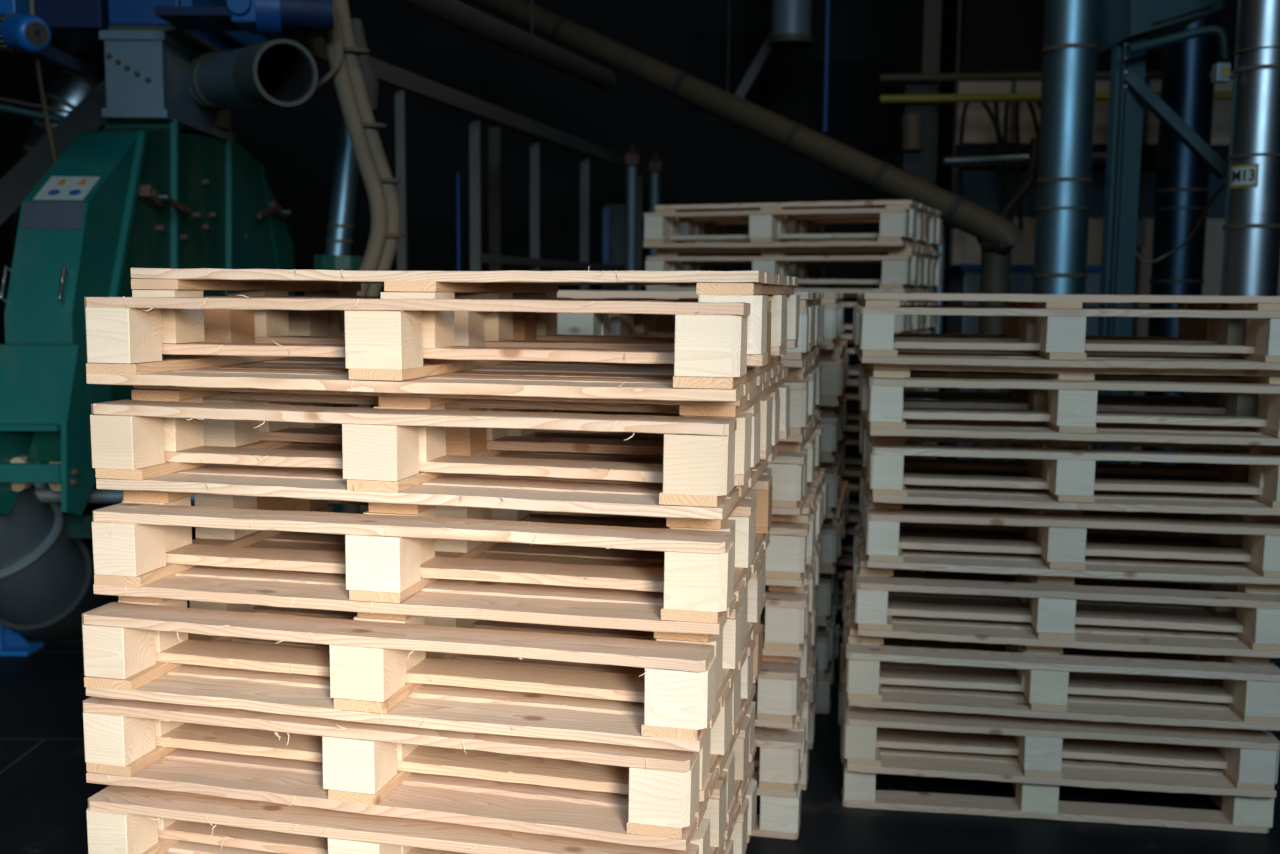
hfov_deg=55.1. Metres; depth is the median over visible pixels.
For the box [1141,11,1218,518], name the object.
duct
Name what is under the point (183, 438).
wooden pallet
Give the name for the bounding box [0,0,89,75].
motor
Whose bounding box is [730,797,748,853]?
wooden pallet
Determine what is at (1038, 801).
wooden pallet
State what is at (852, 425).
wooden pallet
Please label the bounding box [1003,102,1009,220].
hanging cable
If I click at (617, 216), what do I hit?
locker
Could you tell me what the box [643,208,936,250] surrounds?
wooden pallet
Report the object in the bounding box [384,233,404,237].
strap
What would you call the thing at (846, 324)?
wooden pallet
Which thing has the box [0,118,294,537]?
mill
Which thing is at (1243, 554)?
wooden pallet
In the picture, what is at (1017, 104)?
hanging cable
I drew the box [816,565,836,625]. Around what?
wooden pallet
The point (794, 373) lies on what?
wooden pallet
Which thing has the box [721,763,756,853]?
wooden pallet
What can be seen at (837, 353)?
wooden pallet
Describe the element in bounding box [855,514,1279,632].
wooden pallet
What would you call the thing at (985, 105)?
hanging cable
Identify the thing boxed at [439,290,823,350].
wooden pallet
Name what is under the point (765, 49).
brace
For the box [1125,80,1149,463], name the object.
trim
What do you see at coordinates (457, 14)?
pipe
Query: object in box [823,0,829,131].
pipe
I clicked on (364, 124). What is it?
strap
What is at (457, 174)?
post
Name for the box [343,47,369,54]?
strap
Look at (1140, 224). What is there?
cable
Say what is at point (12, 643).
bracket
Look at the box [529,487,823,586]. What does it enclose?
wooden pallet
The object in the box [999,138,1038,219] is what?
cable
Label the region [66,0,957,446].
wall
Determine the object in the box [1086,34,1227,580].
steel column
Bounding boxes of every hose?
[322,0,387,513]
[335,0,400,513]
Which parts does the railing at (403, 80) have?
post, post, post, rail, post, post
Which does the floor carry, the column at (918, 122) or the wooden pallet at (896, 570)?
the column at (918, 122)
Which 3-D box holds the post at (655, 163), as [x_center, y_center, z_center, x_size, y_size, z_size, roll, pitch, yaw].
[0.114,-0.943,10.258,0.120,2.664,0.120,0,6,0]
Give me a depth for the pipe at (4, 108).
5.85 m
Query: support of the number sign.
attached to the duct at (1251, 244)
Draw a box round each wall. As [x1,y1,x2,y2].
[0,0,65,343]
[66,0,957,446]
[949,0,1279,463]
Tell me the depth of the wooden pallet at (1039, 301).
3.54 m
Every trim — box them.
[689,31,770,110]
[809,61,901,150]
[955,172,1227,217]
[956,143,1228,170]
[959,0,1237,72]
[1009,81,1015,173]
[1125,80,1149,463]
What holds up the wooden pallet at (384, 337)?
on the wooden pallet at (183, 438)
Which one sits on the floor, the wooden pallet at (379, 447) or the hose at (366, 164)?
the hose at (366, 164)
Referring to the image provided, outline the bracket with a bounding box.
[0,624,43,655]
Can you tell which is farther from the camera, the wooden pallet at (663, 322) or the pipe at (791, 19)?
the pipe at (791, 19)
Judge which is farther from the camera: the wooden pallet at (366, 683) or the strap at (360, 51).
the strap at (360, 51)
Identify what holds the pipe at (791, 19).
hanging from the ceiling
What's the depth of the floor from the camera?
3.64 m
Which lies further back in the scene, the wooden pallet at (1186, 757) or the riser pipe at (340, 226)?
the riser pipe at (340, 226)
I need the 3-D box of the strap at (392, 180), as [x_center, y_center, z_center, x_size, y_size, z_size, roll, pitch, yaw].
[-1.094,-1.054,5.242,0.140,0.016,0.087,0,6,0]
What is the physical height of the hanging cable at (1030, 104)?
0.887 m
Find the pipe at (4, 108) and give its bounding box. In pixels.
[0,103,64,123]
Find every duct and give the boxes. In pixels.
[12,48,104,526]
[99,30,234,140]
[1032,0,1097,306]
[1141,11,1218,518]
[1220,0,1279,295]
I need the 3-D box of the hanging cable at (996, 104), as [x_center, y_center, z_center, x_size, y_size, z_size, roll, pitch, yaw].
[2.498,-1.821,8.526,0.036,0.885,0.324,4,7,32]
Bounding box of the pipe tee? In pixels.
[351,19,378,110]
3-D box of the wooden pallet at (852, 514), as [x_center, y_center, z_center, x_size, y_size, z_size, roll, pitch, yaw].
[0.722,0.280,5.895,1.207,0.163,0.806,3,7,23]
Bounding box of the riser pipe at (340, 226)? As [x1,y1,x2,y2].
[314,103,363,512]
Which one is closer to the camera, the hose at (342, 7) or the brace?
the hose at (342, 7)
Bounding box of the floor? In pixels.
[0,456,1279,853]
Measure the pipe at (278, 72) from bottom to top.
0.416 m
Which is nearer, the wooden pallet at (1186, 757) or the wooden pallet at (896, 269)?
the wooden pallet at (1186, 757)
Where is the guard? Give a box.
[0,78,106,226]
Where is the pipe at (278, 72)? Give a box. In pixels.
[188,39,317,112]
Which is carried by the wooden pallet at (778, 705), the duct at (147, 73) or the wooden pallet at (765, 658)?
the wooden pallet at (765, 658)
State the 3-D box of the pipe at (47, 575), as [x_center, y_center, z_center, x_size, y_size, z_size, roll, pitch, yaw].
[-2.603,0.541,5.298,0.610,1.174,1.559,0,6,-3]
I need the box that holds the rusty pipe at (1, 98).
[0,97,69,112]
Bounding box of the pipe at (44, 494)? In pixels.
[34,488,194,503]
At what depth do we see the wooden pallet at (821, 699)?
4.46 m
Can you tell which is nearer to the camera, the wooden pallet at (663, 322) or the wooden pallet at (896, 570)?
the wooden pallet at (663, 322)
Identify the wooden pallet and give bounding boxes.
[82,561,762,751]
[83,637,755,850]
[84,295,786,401]
[87,716,750,853]
[90,389,779,519]
[92,475,772,634]
[118,512,766,705]
[122,466,771,591]
[131,267,799,365]
[131,367,789,485]
[155,618,762,801]
[157,684,756,853]
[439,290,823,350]
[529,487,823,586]
[535,366,820,441]
[535,411,821,494]
[535,426,822,514]
[554,353,820,416]
[557,305,821,367]
[565,293,843,337]
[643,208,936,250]
[645,255,936,292]
[655,200,941,244]
[655,303,843,349]
[657,247,941,285]
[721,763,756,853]
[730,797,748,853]
[749,639,817,769]
[751,660,815,797]
[751,705,815,839]
[752,602,816,728]
[753,585,817,701]
[760,538,821,632]
[761,545,819,657]
[764,468,827,563]
[813,624,839,713]
[816,442,844,487]
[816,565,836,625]
[816,593,835,679]
[817,351,846,405]
[817,391,846,434]
[818,571,838,660]
[819,340,848,379]
[819,399,846,461]
[819,495,846,573]
[820,573,831,577]
[822,481,848,556]
[825,447,842,518]
[836,610,842,635]
[837,509,927,569]
[837,564,915,594]
[837,565,924,609]
[838,684,1273,832]
[839,642,1279,797]
[840,301,933,338]
[841,339,860,374]
[841,456,935,509]
[841,477,915,521]
[841,509,929,551]
[842,433,929,476]
[842,570,1273,702]
[842,624,1265,768]
[843,293,937,330]
[843,387,931,431]
[843,431,934,464]
[845,343,858,385]
[845,386,934,419]
[845,591,1279,730]
[852,305,1279,369]
[853,531,1279,657]
[855,293,1279,353]
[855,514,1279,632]
[858,363,1279,445]
[859,417,1279,494]
[859,475,1279,584]
[860,362,1279,426]
[861,465,1279,561]
[862,420,1279,515]
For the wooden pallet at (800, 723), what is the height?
0.162 m
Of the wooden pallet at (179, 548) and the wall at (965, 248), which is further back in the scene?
the wall at (965, 248)
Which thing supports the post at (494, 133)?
on the floor
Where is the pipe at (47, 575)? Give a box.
[0,484,118,641]
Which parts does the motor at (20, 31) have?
mounting arm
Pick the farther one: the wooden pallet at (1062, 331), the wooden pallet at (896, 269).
the wooden pallet at (896, 269)
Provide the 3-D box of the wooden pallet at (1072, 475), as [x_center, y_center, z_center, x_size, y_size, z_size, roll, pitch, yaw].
[1.317,0.111,3.828,1.207,0.163,0.811,1,6,8]
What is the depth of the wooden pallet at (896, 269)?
5.50 m
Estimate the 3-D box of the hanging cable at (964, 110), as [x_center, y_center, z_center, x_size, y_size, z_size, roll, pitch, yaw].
[2.245,-1.821,8.530,0.069,0.886,0.288,2,6,14]
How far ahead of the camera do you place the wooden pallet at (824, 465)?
4.72 m
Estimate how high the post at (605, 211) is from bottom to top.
2.240 m
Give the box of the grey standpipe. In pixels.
[930,226,945,510]
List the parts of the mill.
handle, plate, chute plate, rating plate, handle, plate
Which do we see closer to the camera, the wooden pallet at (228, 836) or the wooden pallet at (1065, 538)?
the wooden pallet at (228, 836)
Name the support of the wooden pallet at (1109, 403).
on the wooden pallet at (1073, 409)
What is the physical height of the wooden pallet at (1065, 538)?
0.163 m
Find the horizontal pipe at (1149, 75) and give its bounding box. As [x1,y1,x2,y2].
[880,70,1232,81]
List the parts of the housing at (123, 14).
frame, rail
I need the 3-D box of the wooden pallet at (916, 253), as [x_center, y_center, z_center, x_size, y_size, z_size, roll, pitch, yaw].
[0.780,-0.765,5.885,1.210,0.163,0.807,3,7,22]
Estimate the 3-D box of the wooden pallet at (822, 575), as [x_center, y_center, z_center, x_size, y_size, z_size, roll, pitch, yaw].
[0.186,0.533,5.020,1.206,0.162,0.806,2,6,11]
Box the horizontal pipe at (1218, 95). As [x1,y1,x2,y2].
[880,91,1232,102]
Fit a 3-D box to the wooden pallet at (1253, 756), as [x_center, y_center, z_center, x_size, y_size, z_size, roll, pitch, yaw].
[1.253,0.906,3.906,1.208,0.163,0.807,1,6,8]
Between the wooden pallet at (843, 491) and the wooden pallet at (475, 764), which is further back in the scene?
the wooden pallet at (843, 491)
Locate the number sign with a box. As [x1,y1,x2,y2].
[1230,163,1258,188]
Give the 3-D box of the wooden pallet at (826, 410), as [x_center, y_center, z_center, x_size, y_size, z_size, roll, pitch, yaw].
[0.209,-0.063,4.952,1.207,0.162,0.808,2,6,12]
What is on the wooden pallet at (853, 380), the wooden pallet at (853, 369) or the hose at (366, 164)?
the wooden pallet at (853, 369)
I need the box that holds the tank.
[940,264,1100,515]
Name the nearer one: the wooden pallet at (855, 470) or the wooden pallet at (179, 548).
the wooden pallet at (179, 548)
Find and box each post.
[456,173,460,270]
[488,127,501,270]
[602,208,609,290]
[648,152,661,255]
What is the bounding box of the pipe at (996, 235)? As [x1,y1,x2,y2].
[469,0,1022,573]
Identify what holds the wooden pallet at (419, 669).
on the wooden pallet at (366, 683)
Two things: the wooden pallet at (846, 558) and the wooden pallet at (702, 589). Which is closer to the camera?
the wooden pallet at (702, 589)
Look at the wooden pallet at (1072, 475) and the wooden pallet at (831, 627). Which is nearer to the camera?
the wooden pallet at (1072, 475)
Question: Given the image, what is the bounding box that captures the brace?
[734,31,771,97]
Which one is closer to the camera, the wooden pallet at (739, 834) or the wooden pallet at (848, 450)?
the wooden pallet at (739, 834)
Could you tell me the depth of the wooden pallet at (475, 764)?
2.36 m
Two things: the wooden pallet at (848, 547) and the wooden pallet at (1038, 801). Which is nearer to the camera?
the wooden pallet at (1038, 801)
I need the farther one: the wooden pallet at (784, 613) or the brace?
the brace
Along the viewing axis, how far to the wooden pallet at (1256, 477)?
3.60 m
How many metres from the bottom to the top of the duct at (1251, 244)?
5.500 m
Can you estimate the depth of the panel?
5.55 m
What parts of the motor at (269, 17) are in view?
mounting rail, motor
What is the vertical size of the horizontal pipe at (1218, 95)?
0.072 m
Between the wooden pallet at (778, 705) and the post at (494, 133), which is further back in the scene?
the post at (494, 133)
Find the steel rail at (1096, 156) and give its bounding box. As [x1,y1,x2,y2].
[943,152,1106,165]
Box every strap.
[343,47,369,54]
[362,122,386,128]
[378,178,400,182]
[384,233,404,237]
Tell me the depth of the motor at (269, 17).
4.88 m
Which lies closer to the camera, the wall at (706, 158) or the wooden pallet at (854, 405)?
the wooden pallet at (854, 405)
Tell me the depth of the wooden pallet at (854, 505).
5.83 m
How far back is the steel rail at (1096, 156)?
8.13 m
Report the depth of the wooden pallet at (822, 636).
4.45 m
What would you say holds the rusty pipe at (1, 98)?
attached to the duct at (69, 89)
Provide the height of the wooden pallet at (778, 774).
0.162 m
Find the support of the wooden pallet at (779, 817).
on the floor
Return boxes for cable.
[29,0,56,163]
[314,19,342,90]
[316,19,339,85]
[317,20,336,82]
[958,101,968,195]
[981,102,1012,221]
[994,102,1003,211]
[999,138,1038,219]
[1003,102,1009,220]
[1015,102,1022,229]
[1027,102,1039,137]
[1136,182,1226,263]
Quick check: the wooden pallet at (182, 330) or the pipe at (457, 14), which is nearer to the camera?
the wooden pallet at (182, 330)
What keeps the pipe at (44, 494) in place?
attached to the pipe at (47, 575)
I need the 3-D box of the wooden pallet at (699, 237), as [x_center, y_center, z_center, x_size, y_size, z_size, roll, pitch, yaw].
[0.770,-0.964,5.862,1.207,0.162,0.806,3,7,23]
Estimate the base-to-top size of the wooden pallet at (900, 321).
0.162 m
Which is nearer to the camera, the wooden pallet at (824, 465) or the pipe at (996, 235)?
the wooden pallet at (824, 465)
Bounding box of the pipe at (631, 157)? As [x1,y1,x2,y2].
[624,144,639,290]
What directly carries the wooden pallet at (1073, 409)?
on the wooden pallet at (1256, 477)
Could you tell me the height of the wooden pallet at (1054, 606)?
0.163 m
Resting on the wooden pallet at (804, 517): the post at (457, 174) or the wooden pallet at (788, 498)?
the wooden pallet at (788, 498)
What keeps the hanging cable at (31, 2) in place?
hanging from the motor at (20, 31)
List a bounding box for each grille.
[25,22,46,45]
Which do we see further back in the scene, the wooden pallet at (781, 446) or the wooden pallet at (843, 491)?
the wooden pallet at (843, 491)
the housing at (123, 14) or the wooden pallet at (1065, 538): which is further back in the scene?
the housing at (123, 14)
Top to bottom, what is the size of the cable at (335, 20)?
0.265 m
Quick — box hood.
[0,133,137,423]
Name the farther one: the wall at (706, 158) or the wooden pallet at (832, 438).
the wall at (706, 158)
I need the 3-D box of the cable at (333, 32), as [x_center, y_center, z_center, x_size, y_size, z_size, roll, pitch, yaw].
[-1.395,-1.582,5.260,0.035,0.259,0.467,-4,8,-34]
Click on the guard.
(17, 183)
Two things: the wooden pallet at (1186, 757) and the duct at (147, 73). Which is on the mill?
the duct at (147, 73)
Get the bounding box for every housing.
[34,0,110,56]
[108,0,267,52]
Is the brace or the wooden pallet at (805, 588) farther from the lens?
the brace
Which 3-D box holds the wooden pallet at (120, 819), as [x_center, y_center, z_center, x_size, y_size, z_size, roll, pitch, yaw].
[-0.414,0.787,2.651,1.204,0.163,0.822,2,6,13]
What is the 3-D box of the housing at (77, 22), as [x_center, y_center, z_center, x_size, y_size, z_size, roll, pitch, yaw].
[-2.693,-2.091,5.859,0.737,0.600,1.200,0,6,0]
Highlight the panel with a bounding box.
[1097,0,1230,61]
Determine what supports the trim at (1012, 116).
attached to the wall at (965, 248)
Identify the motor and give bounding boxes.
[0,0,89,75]
[154,0,333,34]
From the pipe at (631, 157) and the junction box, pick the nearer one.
the junction box
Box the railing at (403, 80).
[280,28,644,290]
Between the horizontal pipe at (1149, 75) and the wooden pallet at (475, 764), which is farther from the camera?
the horizontal pipe at (1149, 75)
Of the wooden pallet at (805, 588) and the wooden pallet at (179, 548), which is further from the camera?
the wooden pallet at (805, 588)
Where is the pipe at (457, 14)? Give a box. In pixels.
[396,0,615,89]
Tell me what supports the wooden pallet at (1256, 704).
on the wooden pallet at (1186, 757)
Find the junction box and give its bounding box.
[1209,63,1233,82]
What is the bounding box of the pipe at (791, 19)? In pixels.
[768,0,813,48]
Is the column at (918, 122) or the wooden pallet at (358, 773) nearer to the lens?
the wooden pallet at (358, 773)
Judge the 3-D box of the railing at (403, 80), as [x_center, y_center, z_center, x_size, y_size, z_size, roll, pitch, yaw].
[-0.771,-0.671,7.966,0.130,2.611,5.625,2,7,15]
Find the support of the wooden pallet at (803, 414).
on the wooden pallet at (781, 446)
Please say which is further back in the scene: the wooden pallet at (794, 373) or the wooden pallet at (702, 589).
the wooden pallet at (794, 373)
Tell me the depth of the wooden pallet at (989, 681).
3.65 m
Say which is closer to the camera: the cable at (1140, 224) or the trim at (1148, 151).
the cable at (1140, 224)
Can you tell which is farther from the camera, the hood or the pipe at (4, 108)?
the pipe at (4, 108)
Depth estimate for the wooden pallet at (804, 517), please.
3.53 m
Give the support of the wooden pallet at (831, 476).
on the wooden pallet at (843, 491)
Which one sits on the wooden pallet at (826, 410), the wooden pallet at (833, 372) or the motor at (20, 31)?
the wooden pallet at (833, 372)
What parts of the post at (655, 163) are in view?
stem, knob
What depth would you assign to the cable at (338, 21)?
5.09 m
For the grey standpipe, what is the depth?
6.93 m
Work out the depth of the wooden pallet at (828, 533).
4.39 m
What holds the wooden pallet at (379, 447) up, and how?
on the wooden pallet at (179, 548)
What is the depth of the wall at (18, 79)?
10.72 m
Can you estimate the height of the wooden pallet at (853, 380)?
0.163 m
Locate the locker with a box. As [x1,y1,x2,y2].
[604,204,625,290]
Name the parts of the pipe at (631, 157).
stem, knob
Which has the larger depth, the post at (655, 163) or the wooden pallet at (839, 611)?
the post at (655, 163)
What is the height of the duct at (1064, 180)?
5.500 m
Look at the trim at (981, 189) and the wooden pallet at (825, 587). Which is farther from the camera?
the trim at (981, 189)
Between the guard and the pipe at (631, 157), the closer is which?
the guard
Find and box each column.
[897,0,941,330]
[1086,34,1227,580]
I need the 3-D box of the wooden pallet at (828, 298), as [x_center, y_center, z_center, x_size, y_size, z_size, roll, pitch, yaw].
[0.200,-0.462,4.913,1.206,0.163,0.807,2,6,11]
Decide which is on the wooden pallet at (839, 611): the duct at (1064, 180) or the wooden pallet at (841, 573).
the wooden pallet at (841, 573)
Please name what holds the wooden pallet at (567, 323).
on the wooden pallet at (794, 373)

